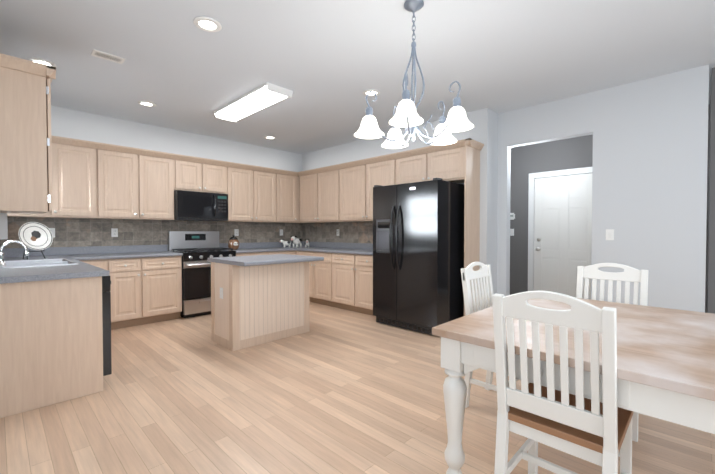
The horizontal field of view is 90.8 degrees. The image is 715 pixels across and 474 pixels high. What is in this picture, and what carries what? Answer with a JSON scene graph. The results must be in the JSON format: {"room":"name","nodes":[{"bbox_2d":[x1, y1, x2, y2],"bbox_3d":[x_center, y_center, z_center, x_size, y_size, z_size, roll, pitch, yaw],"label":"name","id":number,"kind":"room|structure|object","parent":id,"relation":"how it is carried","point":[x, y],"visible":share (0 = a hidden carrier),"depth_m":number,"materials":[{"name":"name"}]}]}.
{"room":"kitchen","nodes":[
{"label":"kitchen","id":0,"kind":"room"},
{"bbox_2d":[0,106,302,247],"bbox_3d":[-2.628,-0.266,5.530,0.102,2.740,4.530,1,1,44],"label":"wall","id":1,"kind":"structure","parent":0,"point":[79,125],"depth_m":5.07,"materials":[{"name":"white paint"}]},
{"bbox_2d":[0,57,55,216],"bbox_3d":[-2.605,-0.728,2.717,0.450,1.058,0.338,1,1,44],"label":"upper cabinet","id":2,"kind":"object","parent":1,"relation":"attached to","point":[44,173],"depth_m":2.58,"materials":[{"name":"brown wood"}]},
{"bbox_2d":[49,228,54,237],"bbox_3d":[-3.742,-0.064,4.308,0.010,0.116,0.072,1,1,44],"label":"electrical outlet","id":3,"kind":"object","parent":1,"relation":"attached to","point":[52,230],"visible":0.42,"depth_m":4.32,"materials":[{"name":"white plastic"}]},
{"bbox_2d":[7,137,99,218],"bbox_3d":[-3.660,-0.693,4.152,0.330,0.898,0.914,1,1,44],"label":"upper cabinet","id":4,"kind":"object","parent":1,"relation":"attached to","point":[77,162],"depth_m":4.23,"materials":[{"name":"brown wood"}]},
{"bbox_2d":[111,228,117,236],"bbox_3d":[-3.288,-0.072,4.774,0.010,0.116,0.072,1,1,44],"label":"electrical outlet","id":5,"kind":"object","parent":1,"relation":"attached to","point":[114,232],"visible":1,"depth_m":4.77,"materials":[{"name":"white plastic"}]},
{"bbox_2d":[100,145,175,219],"bbox_3d":[-3.028,-0.704,4.800,0.330,0.898,0.897,1,1,44],"label":"upper cabinet","id":6,"kind":"object","parent":1,"relation":"attached to","point":[135,184],"depth_m":4.66,"materials":[{"name":"brown wood"}]},
{"bbox_2d":[3,241,303,256],"bbox_3d":[-2.590,0.143,5.487,0.019,0.100,4.298,1,1,44],"label":"backsplash","id":7,"kind":"structure","parent":1,"relation":"attached to","point":[56,252],"depth_m":4.76,"materials":[{"name":"grey stone"}]},
{"bbox_2d":[176,157,227,193],"bbox_3d":[-2.448,-0.928,5.392,0.330,0.470,0.766,1,1,44],"label":"upper cabinet","id":8,"kind":"object","parent":1,"relation":"attached to","point":[192,174],"depth_m":5.28,"materials":[{"name":"brown wood"}]},
{"bbox_2d":[174,190,227,220],"bbox_3d":[-2.398,-0.476,5.352,0.462,0.417,0.752,1,1,44],"label":"over-the-range microwave","id":9,"kind":"object","parent":8,"relation":"attached to","point":[196,206],"visible":1,"depth_m":5.19,"materials":[{"name":"black metal"}]},
{"bbox_2d":[234,229,238,235],"bbox_3d":[-2.067,-0.094,6.027,0.010,0.116,0.072,1,1,44],"label":"electrical outlet","id":10,"kind":"object","parent":1,"relation":"attached to","point":[236,232],"visible":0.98,"depth_m":6.03,"materials":[{"name":"white plastic"}]},
{"bbox_2d":[224,165,275,222],"bbox_3d":[-1.864,-0.725,5.995,0.330,0.898,0.907,1,1,44],"label":"upper cabinet","id":11,"kind":"object","parent":1,"relation":"attached to","point":[251,193],"depth_m":5.86,"materials":[{"name":"brown wood"}]},
{"bbox_2d":[276,169,295,222],"bbox_3d":[-1.398,-0.733,6.473,0.330,0.898,0.429,1,1,44],"label":"upper cabinet","id":12,"kind":"object","parent":1,"relation":"attached to","point":[285,182],"depth_m":6.35,"materials":[{"name":"brown wood"}]},
{"bbox_2d":[0,302,714,473],"bbox_3d":[0.499,1.194,2.712,8.650,0.080,8.000,1,1,44],"label":"floor","id":13,"kind":"structure","parent":0,"point":[334,390],"depth_m":2.28,"materials":[{"name":"brown wood"}]},
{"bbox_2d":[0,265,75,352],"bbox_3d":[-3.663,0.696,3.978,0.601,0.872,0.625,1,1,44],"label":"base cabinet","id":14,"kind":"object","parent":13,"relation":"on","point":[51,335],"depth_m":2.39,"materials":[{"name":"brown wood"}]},
{"bbox_2d":[0,257,107,284],"bbox_3d":[-2.763,0.255,3.080,1.882,0.040,0.613,1,1,44],"label":"countertop","id":15,"kind":"structure","parent":14,"relation":"on","point":[82,269],"depth_m":2.57,"materials":[{"name":"grey stone"}]},
{"bbox_2d":[18,222,52,259],"bbox_3d":[-3.361,0.025,3.688,0.266,0.390,0.273,1,1,44],"label":"decorative plate","id":16,"kind":"object","parent":15,"relation":"on","point":[35,236],"visible":0.94,"depth_m":3.66,"materials":[{"name":"white ceramic"}]},
{"bbox_2d":[0,240,77,267],"bbox_3d":[-2.977,0.215,3.260,0.836,0.398,0.513,1,1,44],"label":"sink","id":17,"kind":"object","parent":15,"relation":"in","point":[26,263],"visible":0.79,"depth_m":3.21,"materials":[{"name":"silver metal"}]},
{"bbox_2d":[4,253,182,260],"bbox_3d":[-3.241,0.232,4.386,0.625,0.040,1.811,1,1,44],"label":"countertop","id":18,"kind":"structure","parent":14,"relation":"on","point":[79,256],"depth_m":4.32,"materials":[{"name":"grey stone"}]},
{"bbox_2d":[72,261,111,336],"bbox_3d":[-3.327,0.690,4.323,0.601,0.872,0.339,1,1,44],"label":"base cabinet","id":19,"kind":"object","parent":13,"relation":"on","point":[88,290],"depth_m":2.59,"materials":[{"name":"brown wood"}]},
{"bbox_2d":[102,276,111,375],"bbox_3d":[-2.326,0.721,2.713,0.600,0.865,0.645,1,1,44],"label":"dishwasher","id":20,"kind":"object","parent":13,"relation":"on","point":[106,309],"visible":0.21,"depth_m":2.70,"materials":[{"name":"black metal"}]},
{"bbox_2d":[108,257,143,328],"bbox_3d":[-3.086,0.685,4.571,0.601,0.872,0.353,1,1,44],"label":"base cabinet","id":21,"kind":"object","parent":13,"relation":"on","point":[126,276],"depth_m":4.39,"materials":[{"name":"brown wood"}]},
{"bbox_2d":[144,257,181,323],"bbox_3d":[-2.790,0.680,4.874,0.601,0.872,0.494,1,1,44],"label":"base cabinet","id":22,"kind":"object","parent":13,"relation":"on","point":[162,275],"depth_m":4.67,"materials":[{"name":"brown wood"}]},
{"bbox_2d":[168,231,235,317],"bbox_3d":[-2.308,0.504,5.280,0.682,1.210,0.752,1,1,44],"label":"range","id":23,"kind":"object","parent":13,"relation":"on","point":[197,249],"visible":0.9,"depth_m":5.03,"materials":[{"name":"black"}]},
{"bbox_2d":[207,254,323,350],"bbox_3d":[-1.028,0.675,3.995,0.840,0.912,0.984,1,1,44],"label":"kitchen island","id":24,"kind":"object","parent":13,"relation":"on","point":[258,299],"visible":1,"depth_m":3.80,"materials":[{"name":"brown wood"}]},
{"bbox_2d":[236,249,295,255],"bbox_3d":[-1.696,0.660,5.998,0.601,0.872,1.111,1,1,44],"label":"base cabinet","id":25,"kind":"object","parent":13,"relation":"on","point":[293,250],"depth_m":5.71,"materials":[{"name":"brown wood"}]},
{"bbox_2d":[296,253,311,301],"bbox_3d":[-0.699,0.656,6.239,0.522,0.872,0.601,1,1,44],"label":"base cabinet","id":26,"kind":"object","parent":13,"relation":"on","point":[304,254],"depth_m":5.92,"materials":[{"name":"brown wood"}]},
{"bbox_2d":[233,245,315,252],"bbox_3d":[-1.474,0.201,6.200,0.625,0.040,1.721,1,1,44],"label":"countertop","id":27,"kind":"structure","parent":26,"relation":"on","point":[286,250],"depth_m":5.89,"materials":[{"name":"grey stone"}]},
{"bbox_2d":[228,235,238,249],"bbox_3d":[-2.001,0.069,5.700,0.188,0.240,0.176,1,1,44],"label":"cookie jar","id":28,"kind":"object","parent":27,"relation":"on","point":[233,242],"visible":0.98,"depth_m":5.64,"materials":[{"name":"brown ceramic"}]},
{"bbox_2d":[279,239,291,247],"bbox_3d":[-1.317,0.096,6.489,0.123,0.160,0.222,1,1,44],"label":"cow figurine","id":29,"kind":"object","parent":27,"relation":"on","point":[286,243],"visible":1,"depth_m":6.46,"materials":[{"name":"white ceramic"}]},
{"bbox_2d":[291,236,301,247],"bbox_3d":[-1.137,0.064,6.554,0.166,0.220,0.307,1,1,44],"label":"cow figurine","id":30,"kind":"object","parent":27,"relation":"on","point":[296,241],"visible":1,"depth_m":6.50,"materials":[{"name":"white ceramic"}]},
{"bbox_2d":[305,239,309,247],"bbox_3d":[-0.933,0.098,6.539,0.177,0.152,0.151,1,1,44],"label":"cow figurine","id":31,"kind":"object","parent":27,"relation":"on","point":[307,242],"visible":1,"depth_m":6.50,"materials":[{"name":"white ceramic"}]},
{"bbox_2d":[312,253,331,306],"bbox_3d":[-0.355,0.662,5.903,0.440,0.872,0.601,1,1,44],"label":"base cabinet","id":32,"kind":"object","parent":13,"relation":"on","point":[321,270],"depth_m":5.71,"materials":[{"name":"brown wood"}]},
{"bbox_2d":[332,253,374,315],"bbox_3d":[0.179,0.671,5.383,1.050,0.872,0.601,1,1,44],"label":"base cabinet","id":33,"kind":"object","parent":13,"relation":"on","point":[352,274],"depth_m":5.22,"materials":[{"name":"brown wood"}]},
{"bbox_2d":[296,249,372,256],"bbox_3d":[-0.152,0.210,5.689,1.982,0.040,0.613,1,1,44],"label":"countertop","id":34,"kind":"structure","parent":33,"relation":"on","point":[363,252],"depth_m":5.52,"materials":[{"name":"grey stone"}]},
{"bbox_2d":[373,178,463,335],"bbox_3d":[0.794,0.209,4.546,0.970,1.795,0.867,1,1,44],"label":"refrigerator","id":35,"kind":"object","parent":13,"relation":"on","point":[418,246],"visible":0.94,"depth_m":4.22,"materials":[{"name":"black metal"}]},
{"bbox_2d":[461,262,529,407],"bbox_3d":[1.022,0.667,2.402,0.491,0.987,0.404,1,1,44],"label":"chair","id":36,"kind":"object","parent":13,"relation":"on","point":[469,275],"visible":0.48,"depth_m":2.49,"materials":[{"name":"white wood"}]},
{"bbox_2d":[492,291,632,473],"bbox_3d":[0.851,0.684,1.452,0.404,0.987,0.491,1,1,44],"label":"chair","id":37,"kind":"object","parent":13,"relation":"on","point":[594,430],"visible":0.98,"depth_m":1.31,"materials":[{"name":"white wood"}]},
{"bbox_2d":[432,298,714,473],"bbox_3d":[1.362,0.800,1.649,1.500,0.745,1.350,1,1,44],"label":"dining table","id":38,"kind":"object","parent":13,"relation":"on","point":[665,364],"visible":0.71,"depth_m":1.45,"materials":[{"name":"brown wood"}]},
{"bbox_2d":[576,263,647,441],"bbox_3d":[1.605,0.669,2.297,0.404,0.987,0.491,1,1,44],"label":"chair","id":39,"kind":"object","parent":13,"relation":"on","point":[594,273],"visible":0.25,"depth_m":2.41,"materials":[{"name":"white wood"}]},
{"bbox_2d":[0,0,714,153],"bbox_3d":[0.499,-1.626,2.663,8.650,0.080,8.000,1,1,44],"label":"ceiling","id":40,"kind":"structure","parent":0,"point":[327,62],"depth_m":3.04,"materials":[{"name":"white paint"}]},
{"bbox_2d":[28,57,55,66],"bbox_3d":[-2.863,-1.589,3.203,0.194,0.011,0.194,1,1,44],"label":"recessed light","id":41,"kind":"object","parent":40,"relation":"in","point":[42,61],"visible":0.52,"depth_m":3.17,"materials":[{"name":"white plastic"}]},
{"bbox_2d":[91,49,125,63],"bbox_3d":[-2.187,-1.589,3.095,0.130,0.007,0.230,1,1,44],"label":"ceiling vent","id":42,"kind":"object","parent":40,"relation":"in","point":[107,56],"visible":0.9,"depth_m":3.09,"materials":[{"name":"white plastic"}]},
{"bbox_2d":[137,101,155,106],"bbox_3d":[-2.523,-1.607,4.225,0.194,0.011,0.194,1,1,44],"label":"recessed light","id":43,"kind":"object","parent":40,"relation":"in","point":[147,103],"visible":0.96,"depth_m":4.22,"materials":[{"name":"white plastic"}]},
{"bbox_2d":[193,16,221,31],"bbox_3d":[-1.109,-1.579,2.611,0.194,0.011,0.194,1,1,44],"label":"recessed light","id":44,"kind":"object","parent":40,"relation":"in","point":[207,24],"visible":0.98,"depth_m":2.60,"materials":[{"name":"white plastic"}]},
{"bbox_2d":[214,82,292,122],"bbox_3d":[-1.271,-1.574,4.179,1.270,0.074,0.320,1,1,44],"label":"fluorescent ceiling light","id":45,"kind":"object","parent":40,"relation":"attached to","point":[266,94],"visible":1,"depth_m":4.02,"materials":[{"name":"white plastic"}]},
{"bbox_2d":[264,136,275,138],"bbox_3d":[-1.419,-1.633,5.732,0.194,0.011,0.194,1,1,44],"label":"recessed light","id":46,"kind":"object","parent":40,"relation":"in","point":[270,137],"visible":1,"depth_m":5.74,"materials":[{"name":"white plastic"}]},
{"bbox_2d":[363,89,379,95],"bbox_3d":[0.154,-1.601,3.893,0.194,0.011,0.194,1,1,44],"label":"recessed light","id":47,"kind":"object","parent":40,"relation":"in","point":[375,91],"visible":0.94,"depth_m":3.87,"materials":[{"name":"white plastic"}]},
{"bbox_2d":[354,0,473,148],"bbox_3d":[0.400,-1.117,2.384,0.772,0.925,0.772,1,1,44],"label":"chandelier","id":48,"kind":"object","parent":40,"relation":"hanging from","point":[410,118],"visible":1,"depth_m":2.34,"materials":[{"name":"white glass"}]},
{"bbox_2d":[302,108,497,308],"bbox_3d":[0.410,-0.272,5.871,3.780,2.740,0.442,1,1,44],"label":"wall","id":49,"kind":"structure","parent":0,"point":[484,129],"depth_m":4.94,"materials":[{"name":"white paint"}]},
{"bbox_2d":[300,165,343,222],"bbox_3d":[-0.581,-0.730,6.288,1.092,0.898,0.330,1,1,44],"label":"upper cabinet","id":50,"kind":"object","parent":49,"relation":"attached to","point":[318,187],"depth_m":6.15,"materials":[{"name":"brown wood"}]},
{"bbox_2d":[304,241,372,248],"bbox_3d":[-0.161,0.132,6.111,2.586,0.100,0.020,1,1,44],"label":"backsplash","id":51,"kind":"structure","parent":49,"relation":"attached to","point":[319,245],"depth_m":6.20,"materials":[{"name":"grey stone"}]},
{"bbox_2d":[336,153,395,220],"bbox_3d":[0.230,-0.716,5.499,1.170,0.898,0.330,1,1,44],"label":"upper cabinet","id":52,"kind":"object","parent":49,"relation":"attached to","point":[355,182],"depth_m":5.45,"materials":[{"name":"brown wood"}]},
{"bbox_2d":[396,141,479,184],"bbox_3d":[1.032,-0.937,4.714,1.070,0.430,0.330,1,1,44],"label":"upper cabinet","id":53,"kind":"object","parent":49,"relation":"attached to","point":[460,162],"depth_m":4.45,"materials":[{"name":"brown wood"}]},
{"bbox_2d":[497,65,708,311],"bbox_3d":[2.575,-0.239,3.987,1.950,2.740,0.120,1,1,44],"label":"wall","id":54,"kind":"structure","parent":0,"point":[649,171],"depth_m":3.58,"materials":[{"name":"white paint"}]},
{"bbox_2d":[606,229,613,239],"bbox_3d":[2.700,-0.035,3.774,0.072,0.116,0.015,1,1,44],"label":"light switch","id":55,"kind":"object","parent":54,"relation":"attached to","point":[609,234],"visible":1,"depth_m":3.77,"materials":[{"name":"white plastic"}]},
{"bbox_2d":[510,135,705,294],"bbox_3d":[3.133,-0.264,5.427,3.400,2.740,0.100,1,1,44],"label":"wall","id":56,"kind":"structure","parent":0,"point":[568,153],"depth_m":5.73,"materials":[{"name":"grey paint"}]},
{"bbox_2d":[510,213,514,219],"bbox_3d":[2.573,-0.362,5.882,0.100,0.116,0.024,1,1,44],"label":"thermostat","id":57,"kind":"object","parent":56,"relation":"attached to","point":[512,216],"visible":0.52,"depth_m":5.87,"materials":[{"name":"white plastic"}]},
{"bbox_2d":[528,167,591,290],"bbox_3d":[3.138,0.038,5.337,1.050,2.140,0.022,1,1,44],"label":"door frame","id":58,"kind":"structure","parent":56,"relation":"attached to","point":[532,176],"depth_m":5.65,"materials":[{"name":"white wood"}]},
{"bbox_2d":[534,173,591,299],"bbox_3d":[3.108,0.080,5.308,0.860,2.033,0.107,1,1,44],"label":"hall door","id":59,"kind":"structure","parent":56,"relation":"in","point":[562,227],"depth_m":5.34,"materials":[{"name":"white paint"}]},
{"bbox_2d":[705,67,714,313],"bbox_3d":[3.819,-0.235,3.767,0.100,2.740,1.300,1,1,44],"label":"wall","id":60,"kind":"structure","parent":0,"point":[710,221],"depth_m":3.33,"materials":[{"name":"grey paint"}]},
{"bbox_3d":[-1.684,-0.177,0.446,8.350,2.740,1.642,1,1,44],"label":"wall","id":61,"kind":"structure","parent":0,"visible":0},
{"bbox_2d":[0,213,7,239],"bbox_3d":[-3.264,-0.440,3.198,1.140,1.070,0.100,1,1,44],"label":"window","id":62,"kind":"structure","parent":61,"relation":"in","point":[3,227],"depth_m":2.83,"materials":[{"name":"white"}]}
]}

